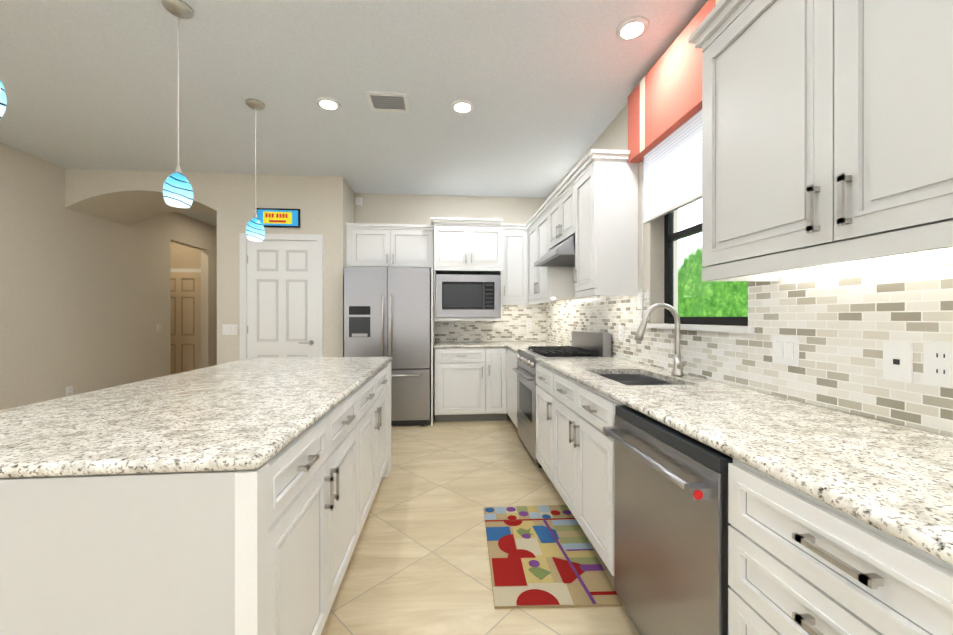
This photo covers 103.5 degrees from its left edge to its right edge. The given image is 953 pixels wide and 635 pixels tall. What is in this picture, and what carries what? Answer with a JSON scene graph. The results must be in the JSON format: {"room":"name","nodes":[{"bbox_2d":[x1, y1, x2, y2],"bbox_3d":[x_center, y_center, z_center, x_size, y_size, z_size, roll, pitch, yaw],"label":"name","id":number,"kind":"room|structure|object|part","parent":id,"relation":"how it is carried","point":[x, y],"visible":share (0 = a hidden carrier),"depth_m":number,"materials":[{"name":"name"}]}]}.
{"room":"kitchen","nodes":[
{"label":"kitchen","id":0,"kind":"room"},
{"bbox_2d":[0,143,216,410],"bbox_3d":[-4.421,-0.194,2.522,0.120,2.870,12.000,0,0,-5],"label":"wall","id":1,"kind":"structure","parent":0,"point":[85,302],"depth_m":4.25,"materials":[{"name":"beige paint"}]},
{"bbox_2d":[66,386,72,396],"bbox_3d":[-4.492,0.819,4.143,0.008,0.118,0.072,0,0,-5],"label":"electrical outlet plate","id":2,"kind":"object","parent":1,"relation":"attached to","point":[69,390],"visible":0.96,"depth_m":4.14,"materials":[{"name":"white plastic"}]},
{"bbox_2d":[157,324,160,332],"bbox_3d":[-4.601,0.158,5.438,0.009,0.118,0.072,0,0,-5],"label":"switch plate","id":3,"kind":"object","parent":1,"relation":"attached to","point":[158,328],"visible":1,"depth_m":5.43,"materials":[{"name":"white plastic"}]},
{"bbox_2d":[65,168,216,225],"bbox_3d":[-3.746,-1.416,4.575,1.570,0.430,0.820,0,0,-5],"label":"wall","id":4,"kind":"structure","parent":0,"point":[127,197],"depth_m":4.21,"materials":[{"name":"beige paint"}]},
{"bbox_2d":[170,242,200,268],"bbox_3d":[-5.862,-0.198,6.636,2.060,2.870,0.100,0,0,-5],"label":"wall","id":5,"kind":"structure","parent":0,"point":[184,257],"depth_m":6.63,"materials":[{"name":"paint"}]},
{"bbox_2d":[170,272,200,374],"bbox_3d":[-5.241,0.218,6.615,0.755,2.026,0.036,0,0,-5],"label":"hall door","id":6,"kind":"structure","parent":5,"relation":"in","point":[185,321],"depth_m":6.61,"materials":[{"name":"beige paint"}]},
{"bbox_2d":[170,268,200,271],"bbox_3d":[-5.264,0.187,6.623,0.848,2.100,0.016,0,0,-5],"label":"door frame","id":7,"kind":"structure","parent":5,"relation":"attached to","point":[183,270],"depth_m":6.61,"materials":[{"name":"white wood"}]},
{"bbox_2d":[217,173,224,364],"bbox_3d":[-3.056,-0.198,6.441,0.120,2.870,4.420,0,0,-5],"label":"wall","id":8,"kind":"structure","parent":0,"point":[220,176],"depth_m":4.24,"materials":[{"name":"beige paint"}]},
{"bbox_2d":[225,173,348,362],"bbox_3d":[-2.183,-0.196,4.347,1.267,2.870,0.100,0,0,-5],"label":"wall","id":9,"kind":"structure","parent":0,"point":[325,205],"depth_m":4.31,"materials":[{"name":"beige paint"}]},
{"bbox_2d":[222,324,236,334],"bbox_3d":[-2.787,0.137,4.240,0.160,0.118,0.009,0,0,-5],"label":"switch plate","id":10,"kind":"object","parent":9,"relation":"attached to","point":[229,329],"visible":1,"depth_m":4.24,"materials":[{"name":"white plastic"}]},
{"bbox_2d":[256,208,299,227],"bbox_3d":[-2.262,-1.134,4.278,0.484,0.213,0.021,0,0,-5],"label":"sign","id":11,"kind":"object","parent":9,"relation":"attached to","point":[278,218],"visible":1,"depth_m":4.27,"materials":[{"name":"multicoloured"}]},
{"bbox_2d":[239,233,322,359],"bbox_3d":[-2.228,0.143,4.336,0.909,2.193,0.116,0,0,-5],"label":"door frame","id":12,"kind":"structure","parent":9,"relation":"attached to","point":[317,238],"depth_m":4.28,"materials":[{"name":"white wood"}]},
{"bbox_2d":[247,240,316,358],"bbox_3d":[-2.224,0.174,4.291,0.771,2.118,0.098,0,0,-5],"label":"pantry door","id":13,"kind":"structure","parent":9,"relation":"in","point":[281,299],"depth_m":4.30,"materials":[{"name":"white paint"}]},
{"bbox_2d":[349,186,354,222],"bbox_3d":[-1.640,-0.196,4.689,0.127,2.870,0.450,0,0,-5],"label":"wall","id":14,"kind":"structure","parent":0,"point":[351,193],"depth_m":4.75,"materials":[{"name":"beige paint"}]},
{"bbox_2d":[0,0,707,227],"bbox_3d":[-2.722,-1.679,2.966,8.100,0.100,12.600,0,0,-5],"label":"ceiling","id":15,"kind":"structure","parent":0,"point":[546,88],"depth_m":2.62,"materials":[{"name":"paint"}]},
{"bbox_2d":[0,80,6,118],"bbox_3d":[-1.449,-1.107,1.076,0.132,1.041,0.132,0,0,-5],"label":"pendant light","id":16,"kind":"object","parent":15,"relation":"hanging from","point":[3,101],"visible":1,"depth_m":1.11,"materials":[{"name":"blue glass"}]},
{"bbox_2d":[162,0,193,207],"bbox_3d":[-1.565,-1.108,1.970,0.132,1.041,0.132,0,0,-5],"label":"pendant light","id":17,"kind":"object","parent":15,"relation":"hanging from","point":[177,190],"visible":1,"depth_m":1.94,"materials":[{"name":"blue glass"}]},
{"bbox_2d":[245,99,264,241],"bbox_3d":[-1.685,-1.108,2.863,0.132,1.041,0.132,0,0,-5],"label":"pendant light","id":18,"kind":"object","parent":15,"relation":"hanging from","point":[255,230],"visible":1,"depth_m":2.83,"materials":[{"name":"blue glass"}]},
{"bbox_2d":[316,97,340,110],"bbox_3d":[-1.127,-1.623,2.859,0.175,0.012,0.175,0,0,-44],"label":"recessed light","id":19,"kind":"object","parent":15,"relation":"in","point":[326,103],"depth_m":2.84,"materials":[{"name":"white"}]},
{"bbox_2d":[365,91,409,112],"bbox_3d":[-0.664,-1.623,2.833,0.300,0.012,0.250,0,0,-5],"label":"ceiling vent","id":20,"kind":"object","parent":15,"relation":"in","point":[379,101],"visible":0.96,"depth_m":2.83,"materials":[{"name":"white metal"}]},
{"bbox_2d":[451,100,473,112],"bbox_3d":[-0.107,-1.623,2.895,0.175,0.012,0.175,0,0,-11],"label":"recessed light","id":21,"kind":"object","parent":15,"relation":"in","point":[459,106],"depth_m":2.88,"materials":[{"name":"white"}]},
{"bbox_2d":[616,16,648,40],"bbox_3d":[0.877,-1.622,2.115,0.175,0.012,0.175,0,0,-11],"label":"recessed light","id":22,"kind":"object","parent":15,"relation":"in","point":[632,28],"depth_m":2.10,"materials":[{"name":"white"}]},
{"bbox_2d":[355,193,546,341],"bbox_3d":[-0.377,-0.197,5.122,2.663,2.870,0.200,0,0,-5],"label":"wall","id":23,"kind":"structure","parent":0,"point":[397,209],"depth_m":5.01,"materials":[{"name":"beige paint"}]},
{"bbox_2d":[355,197,361,205],"bbox_3d":[-1.534,-1.511,4.899,0.080,0.100,0.044,0,0,-5],"label":"smoke detector","id":24,"kind":"object","parent":23,"relation":"attached to","point":[358,201],"visible":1,"depth_m":4.88,"materials":[{"name":"white plastic"}]},
{"bbox_2d":[346,217,502,320],"bbox_3d":[-0.637,-0.571,4.721,1.865,1.220,0.618,0,0,-5],"label":"upper cabinet","id":25,"kind":"object","parent":23,"relation":"attached to","point":[463,256],"visible":1,"depth_m":4.50,"materials":[{"name":"white paint"}]},
{"bbox_2d":[436,274,500,316],"bbox_3d":[-0.116,-0.257,4.734,0.777,0.512,0.488,0,0,-5],"label":"microwave","id":26,"kind":"object","parent":25,"relation":"in","point":[456,295],"depth_m":4.49,"materials":[{"name":"silver metal"}]},
{"bbox_2d":[435,303,546,341],"bbox_3d":[0.196,0.062,5.064,1.500,0.522,0.002,0,0,-5],"label":"tile backsplash","id":27,"kind":"structure","parent":23,"relation":"attached to","point":[512,327],"depth_m":5.08,"materials":[{"name":"tile"}]},
{"bbox_2d":[449,321,453,329],"bbox_3d":[-0.336,0.103,5.013,0.072,0.118,0.008,0,0,-5],"label":"outlet","id":28,"kind":"object","parent":27,"relation":"attached to","point":[451,325],"visible":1,"depth_m":5.01,"materials":[{"name":"white plastic"}]},
{"bbox_2d":[526,322,530,330],"bbox_3d":[0.710,0.118,5.102,0.072,0.118,0.008,0,0,-5],"label":"outlet","id":29,"kind":"object","parent":27,"relation":"attached to","point":[528,326],"visible":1,"depth_m":5.10,"materials":[{"name":"white plastic"}]},
{"bbox_2d":[502,225,521,304],"bbox_3d":[0.483,-0.666,4.895,0.368,0.920,0.387,0,0,-5],"label":"upper cabinet","id":30,"kind":"object","parent":23,"relation":"attached to","point":[511,234],"depth_m":4.76,"materials":[{"name":"white paint"}]},
{"bbox_2d":[321,412,639,634],"bbox_3d":[-2.722,1.290,2.968,8.100,0.100,12.600,0,0,-5],"label":"floor","id":31,"kind":"structure","parent":0,"point":[419,563],"depth_m":2.04,"materials":[{"name":"tile"}]},
{"bbox_2d":[0,358,392,634],"bbox_3d":[-0.986,0.802,1.988,0.813,0.880,2.296,0,0,-5],"label":"kitchen island","id":32,"kind":"object","parent":31,"relation":"on","point":[234,498],"depth_m":0.87,"materials":[{"name":"white paint"}]},
{"bbox_2d":[0,357,391,476],"bbox_3d":[-1.163,0.343,1.952,1.123,0.034,2.254,0,0,-5],"label":"island countertop","id":33,"kind":"structure","parent":32,"relation":"on","point":[236,414],"depth_m":1.22,"materials":[{"name":"beige stone"}]},
{"bbox_2d":[344,267,430,425],"bbox_3d":[-1.030,0.337,4.540,0.947,1.805,0.752,0,0,-5],"label":"fridge","id":34,"kind":"object","parent":31,"relation":"on","point":[387,312],"visible":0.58,"depth_m":4.24,"materials":[{"name":"silver metal"}]},
{"bbox_2d":[435,345,490,421],"bbox_3d":[-0.187,0.799,4.709,0.656,0.880,0.649,0,0,-5],"label":"base cabinet","id":35,"kind":"object","parent":31,"relation":"on","point":[462,376],"depth_m":4.40,"materials":[{"name":"white paint"}]},
{"bbox_2d":[435,341,554,348],"bbox_3d":[0.227,0.340,4.740,1.506,0.033,0.646,0,0,-5],"label":"countertop","id":36,"kind":"structure","parent":35,"relation":"on","point":[438,345],"depth_m":4.68,"materials":[{"name":"beige stone"}]},
{"bbox_2d":[491,345,498,420],"bbox_3d":[0.181,0.799,4.740,0.331,0.880,0.649,0,0,-5],"label":"base cabinet","id":37,"kind":"object","parent":31,"relation":"on","point":[494,348],"depth_m":4.42,"materials":[{"name":"white paint"}]},
{"bbox_2d":[499,345,518,427],"bbox_3d":[0.677,0.799,4.150,0.709,0.880,0.656,0,0,-5],"label":"base cabinet","id":38,"kind":"object","parent":31,"relation":"on","point":[507,357],"depth_m":4.38,"materials":[{"name":"white paint"}]},
{"bbox_2d":[507,345,563,352],"bbox_3d":[0.704,0.341,4.147,0.655,0.033,0.648,0,0,-5],"label":"countertop","id":39,"kind":"structure","parent":38,"relation":"on","point":[517,348],"depth_m":4.20,"materials":[{"name":"beige stone"}]},
{"bbox_2d":[484,505,621,608],"bbox_3d":[0.337,1.234,2.032,0.562,0.013,0.853,0,0,-1],"label":"rug","id":40,"kind":"object","parent":31,"relation":"on","point":[542,556],"visible":0.88,"depth_m":1.89,"materials":[{"name":"multicoloured fabric"}]},
{"bbox_2d":[512,331,610,467],"bbox_3d":[0.732,0.681,3.435,0.695,1.093,0.767,0,0,-5],"label":"range","id":41,"kind":"object","parent":31,"relation":"on","point":[589,344],"visible":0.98,"depth_m":3.30,"materials":[{"name":"silver metal"}]},
{"bbox_2d":[536,361,590,508],"bbox_3d":[0.821,0.801,2.768,0.654,0.880,0.567,0,0,-5],"label":"base cabinet","id":42,"kind":"object","parent":31,"relation":"on","point":[558,412],"depth_m":2.40,"materials":[{"name":"white paint"}]},
{"bbox_2d":[579,417,613,568],"bbox_3d":[0.881,0.941,2.098,0.399,0.600,0.594,0,0,-5],"label":"base cabinet","id":43,"kind":"object","parent":31,"relation":"on","point":[596,450],"depth_m":1.80,"materials":[{"name":"white paint"}]},
{"bbox_2d":[603,405,732,634],"bbox_3d":[0.898,0.800,1.302,0.706,0.860,0.600,0,0,-5],"label":"dishwasher","id":44,"kind":"object","parent":31,"relation":"on","point":[671,523],"visible":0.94,"depth_m":1.19,"materials":[{"name":"silver metal"}]},
{"bbox_2d":[715,449,952,634],"bbox_3d":[0.996,0.803,0.716,0.651,0.880,0.577,0,0,-5],"label":"base cabinet","id":45,"kind":"object","parent":31,"relation":"on","point":[841,522],"depth_m":0.73,"materials":[{"name":"white paint"}]},
{"bbox_2d":[535,357,952,560],"bbox_3d":[0.952,0.344,1.214,0.655,0.033,3.687,0,0,-5],"label":"countertop","id":46,"kind":"structure","parent":45,"relation":"on","point":[897,478],"depth_m":0.98,"materials":[{"name":"beige stone"}]},
{"bbox_2d":[579,373,682,426],"bbox_3d":[0.881,0.456,2.097,0.389,0.218,0.584,0,0,-5],"label":"sink","id":47,"kind":"object","parent":46,"relation":"in","point":[598,406],"depth_m":1.99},
{"bbox_2d":[634,303,686,376],"bbox_3d":[1.021,0.121,2.070,0.285,0.408,0.122,0,0,-5],"label":"faucet","id":48,"kind":"object","parent":46,"relation":"on","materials":[{"name":"silver metal"}]},
{"bbox_2d":[547,104,952,437],"bbox_3d":[1.392,-0.193,1.182,0.200,2.870,8.350,0,0,-5],"label":"wall","id":49,"kind":"structure","parent":0,"point":[613,135],"depth_m":2.59,"materials":[{"name":"beige paint"}]},
{"bbox_2d":[522,205,581,300],"bbox_3d":[0.829,-0.666,4.317,0.388,0.920,0.985,0,0,-5],"label":"upper cabinet","id":50,"kind":"object","parent":49,"relation":"attached to","point":[547,274],"depth_m":4.05,"materials":[{"name":"white paint"}]},
{"bbox_2d":[546,197,573,252],"bbox_3d":[0.917,-0.908,3.609,0.330,0.435,0.438,0,0,-5],"label":"upper cabinet","id":51,"kind":"object","parent":49,"relation":"attached to","point":[552,209],"depth_m":3.68,"materials":[{"name":"white paint"}]},
{"bbox_2d":[558,177,573,244],"bbox_3d":[0.944,-0.907,3.292,0.330,0.435,0.438,0,0,-5],"label":"upper cabinet","id":52,"kind":"object","parent":49,"relation":"attached to","point":[565,199],"depth_m":3.26,"materials":[{"name":"white paint"}]},
{"bbox_2d":[534,234,574,266],"bbox_3d":[0.853,-0.601,3.444,0.486,0.175,0.752,0,0,-5],"label":"range hood","id":53,"kind":"object","parent":52,"relation":"attached to","point":[562,253],"depth_m":3.29,"materials":[{"name":"silver metal"}]},
{"bbox_2d":[574,157,637,292],"bbox_3d":[0.979,-0.664,2.875,0.330,0.920,0.395,0,0,-5],"label":"upper cabinet","id":54,"kind":"object","parent":49,"relation":"attached to","point":[575,235],"depth_m":2.68,"materials":[{"name":"white paint"}]},
{"bbox_2d":[628,0,719,162],"bbox_3d":[1.166,-1.339,2.132,0.086,0.474,1.105,0,0,-5],"label":"window valance","id":55,"kind":"object","parent":49,"relation":"attached to","point":[665,99],"visible":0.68,"depth_m":2.20,"materials":[{"name":"red fabric"}]},
{"bbox_2d":[642,160,754,332],"bbox_3d":[1.266,-0.515,2.155,0.168,1.168,0.952,0,0,-5],"label":"window","id":56,"kind":"structure","parent":49,"relation":"in","point":[691,296],"depth_m":2.27,"materials":[{"name":"black"}]},
{"bbox_3d":[1.159,-0.559,2.618,0.006,1.080,0.010,0,0,-5],"label":"shade cord","id":57,"kind":"part","parent":56,"relation":"part of","materials":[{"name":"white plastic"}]},
{"bbox_2d":[643,109,701,222],"bbox_3d":[1.192,-0.881,2.127,0.028,0.475,0.890,0,0,-5],"label":"window shade","id":58,"kind":"object","parent":56,"relation":"attached to","point":[672,171],"visible":0.57,"depth_m":2.23,"materials":[{"name":"white fabric"}]},
{"bbox_3d":[1.331,-0.529,2.139,0.040,1.140,0.830,0,0,-5],"label":"frame","id":59,"kind":"part","parent":56,"relation":"part of","materials":[{"name":"black"}]},
{"bbox_2d":[547,248,952,436],"bbox_3d":[1.194,0.064,2.269,0.002,0.522,5.750,0,0,-5],"label":"tile backsplash","id":60,"kind":"structure","parent":49,"relation":"attached to","point":[843,321],"depth_m":1.36,"materials":[{"name":"tile"}]},
{"bbox_2d":[619,325,623,340],"bbox_3d":[1.132,0.120,2.941,0.008,0.118,0.072,0,0,-5],"label":"electrical outlet plate","id":61,"kind":"object","parent":60,"relation":"attached to","point":[621,332],"visible":1,"depth_m":2.92,"materials":[{"name":"white plastic"}]},
{"bbox_2d":[637,292,641,308],"bbox_3d":[1.156,-0.119,2.652,0.009,0.118,0.072,0,0,-5],"label":"electrical outlet plate","id":62,"kind":"object","parent":60,"relation":"attached to","point":[639,300],"visible":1,"depth_m":2.65,"materials":[{"name":"white plastic"}]},
{"bbox_2d":[772,335,798,366],"bbox_3d":[1.251,0.134,1.523,0.009,0.118,0.115,0,0,-5],"label":"switch plate","id":63,"kind":"object","parent":60,"relation":"attached to","point":[785,350],"visible":1,"depth_m":1.51,"materials":[{"name":"white plastic"}]},
{"bbox_2d":[883,342,912,382],"bbox_3d":[1.284,0.135,1.146,0.007,0.118,0.072,0,0,-5],"label":"jack","id":64,"kind":"object","parent":60,"relation":"attached to","point":[897,361],"visible":1,"depth_m":1.14,"materials":[{"name":"white plastic"}]},
{"bbox_2d":[923,340,952,387],"bbox_3d":[1.292,0.128,1.042,0.008,0.125,0.080,0,0,-5],"label":"electrical outlet plate","id":65,"kind":"object","parent":60,"relation":"attached to","point":[937,363],"visible":1,"depth_m":1.05,"materials":[{"name":"white plastic"}]},
{"bbox_2d":[696,0,952,271],"bbox_3d":[1.138,-0.663,1.005,0.329,0.920,1.118,0,0,-5],"label":"upper cabinet","id":66,"kind":"object","parent":49,"relation":"attached to","point":[827,132],"depth_m":1.05,"materials":[{"name":"white paint"}]}
]}

